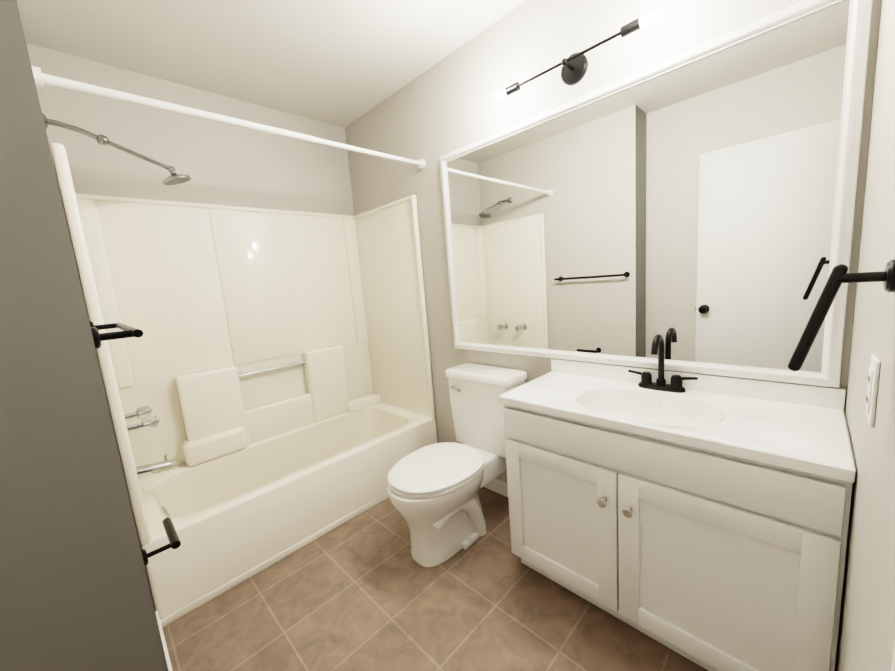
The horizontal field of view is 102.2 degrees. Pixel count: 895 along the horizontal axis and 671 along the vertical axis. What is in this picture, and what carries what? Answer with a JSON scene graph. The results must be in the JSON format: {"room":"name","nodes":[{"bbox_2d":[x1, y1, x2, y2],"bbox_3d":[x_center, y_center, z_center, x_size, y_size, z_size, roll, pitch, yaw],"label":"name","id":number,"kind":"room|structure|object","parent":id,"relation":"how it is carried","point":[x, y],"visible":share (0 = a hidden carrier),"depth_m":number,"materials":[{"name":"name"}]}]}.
{"room":"bathroom","nodes":[
{"label":"bathroom","id":0,"kind":"room"},
{"bbox_2d":[0,0,167,670],"bbox_3d":[-0.864,0.022,0.613,0.120,2.451,0.375,4,12,45],"label":"wall","id":1,"kind":"structure","parent":0,"point":[75,593],"depth_m":0.67,"materials":[{"name":"grey paint"}]},
{"bbox_2d":[26,43,353,215],"bbox_3d":[-1.300,-0.199,2.314,0.120,2.451,1.685,4,12,45],"label":"wall","id":2,"kind":"structure","parent":0,"point":[218,163],"depth_m":2.01,"materials":[{"name":"grey paint"}]},
{"bbox_2d":[17,0,526,127],"bbox_3d":[-0.165,-1.285,0.473,4.214,0.060,2.540,4,12,45],"label":"ceiling","id":3,"kind":"structure","parent":0,"point":[343,63],"depth_m":1.70,"materials":[{"name":"white paint"}]},
{"bbox_2d":[146,487,707,670],"bbox_3d":[0.031,1.190,0.845,4.214,0.060,2.540,4,12,45],"label":"floor","id":4,"kind":"structure","parent":0,"point":[364,591],"depth_m":1.40,"materials":[{"name":"tile"}]},
{"bbox_2d":[155,611,172,670],"bbox_3d":[-0.864,1.142,1.147,0.781,0.085,0.011,4,12,45],"label":"baseboard","id":5,"kind":"structure","parent":4,"relation":"on","point":[169,666],"depth_m":1.28,"materials":[{"name":"white paint"}]},
{"bbox_2d":[50,143,436,627],"bbox_3d":[-0.925,0.126,2.096,0.743,1.817,1.557,4,12,45],"label":"bathtub","id":6,"kind":"object","parent":4,"relation":"on","point":[267,380],"visible":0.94,"depth_m":2.10,"materials":[{"name":"white plastic"}]},
{"bbox_2d":[124,406,176,477],"bbox_3d":[-1.382,0.498,1.672,0.295,0.308,0.174,4,12,45],"label":"tub faucet","id":7,"kind":"object","parent":6,"relation":"on","point":[149,422],"depth_m":1.67,"materials":[{"name":"silver metal"}]},
{"bbox_2d":[387,363,526,566],"bbox_3d":[0.035,0.618,1.814,0.434,0.787,0.760,4,12,45],"label":"toilet","id":8,"kind":"object","parent":4,"relation":"on","point":[433,493],"visible":0.98,"depth_m":1.74,"materials":[{"name":"white ceramic"}]},
{"bbox_2d":[484,478,507,496],"bbox_3d":[0.261,0.896,2.194,0.875,0.085,0.011,4,12,45],"label":"baseboard","id":9,"kind":"structure","parent":4,"relation":"on","point":[498,486],"depth_m":2.14,"materials":[{"name":"white paint"}]},
{"bbox_2d":[499,334,855,670],"bbox_3d":[0.713,0.520,1.308,0.962,1.018,0.478,4,12,45],"label":"bathroom vanity","id":10,"kind":"object","parent":4,"relation":"on","point":[701,520],"visible":1,"depth_m":1.09,"materials":[{"name":"white wood"}]},
{"bbox_2d":[345,0,881,482],"bbox_3d":[0.283,-0.272,1.973,2.834,2.451,0.153,4,12,45],"label":"wall","id":11,"kind":"structure","parent":0,"point":[694,207],"depth_m":1.37,"materials":[{"name":"white paint"}]},
{"bbox_2d":[493,6,665,100],"bbox_3d":[0.485,-1.081,1.444,0.702,0.112,0.104,4,12,45],"label":"light","id":12,"kind":"object","parent":11,"relation":"attached to","point":[574,68],"visible":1,"depth_m":1.44,"materials":[{"name":"black metal"}]},
{"bbox_2d":[835,0,894,670],"bbox_3d":[0.823,-0.109,0.602,0.120,2.451,1.110,4,12,45],"label":"wall","id":13,"kind":"structure","parent":0,"point":[866,636],"depth_m":0.69,"materials":[{"name":"grey paint"}]},
{"bbox_2d":[788,259,894,370],"bbox_3d":[0.647,-0.027,0.598,0.115,0.184,0.050,4,12,45],"label":"towel rail","id":14,"kind":"object","parent":13,"relation":"attached to","point":[839,276],"visible":1,"depth_m":0.59,"materials":[{"name":"black metal"}]},
{"bbox_2d":[865,354,879,426],"bbox_3d":[0.777,0.099,0.662,0.009,0.120,0.073,4,12,45],"label":"outlet","id":15,"kind":"object","parent":13,"relation":"attached to","point":[872,385],"visible":1,"depth_m":0.64,"materials":[{"name":"white plastic"}]},
{"bbox_3d":[-1.312,-0.036,1.236,1.398,2.451,0.120,4,12,45],"label":"wall","id":16,"kind":"structure","parent":0,"visible":0},
{"bbox_2d":[89,321,142,348],"bbox_3d":[-0.909,-0.015,0.977,0.620,0.046,0.079,4,12,45],"label":"towel rail","id":17,"kind":"object","parent":16,"relation":"attached to","point":[126,332],"visible":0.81,"depth_m":0.78,"materials":[{"name":"black metal"}]},
{"bbox_2d":[42,112,190,184],"bbox_3d":[-1.398,-0.788,1.566,0.118,0.220,0.457,4,12,45],"label":"shower head","id":18,"kind":"object","parent":16,"relation":"attached to","point":[174,178],"visible":0.98,"depth_m":1.55},
{"bbox_2d":[141,517,180,565],"bbox_3d":[-0.872,0.611,1.089,0.190,0.046,0.086,4,12,45],"label":"toilet paper holder","id":19,"kind":"object","parent":16,"relation":"attached to","point":[172,535],"visible":0.94,"depth_m":1.06,"materials":[{"name":"black metal"}]},
{"bbox_2d":[32,66,424,168],"bbox_3d":[-0.699,-0.906,1.630,0.054,0.054,1.561,4,12,45],"label":"curtain rod","id":20,"kind":"object","parent":16,"relation":"attached to","point":[41,79],"visible":0.9,"depth_m":1.35,"materials":[{"name":"white metal"}]},
{"bbox_3d":[0.104,-0.974,-0.182,0.120,0.401,0.710,4,12,45],"label":"wall","id":21,"kind":"structure","parent":0,"visible":0},
{"bbox_2d":[891,642,894,670],"bbox_3d":[0.220,0.190,0.030,0.139,2.125,0.775,4,12,45],"label":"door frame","id":22,"kind":"structure","parent":21,"relation":"attached to","point":[893,664],"depth_m":0.37,"materials":[{"name":"white paint"}]}
]}

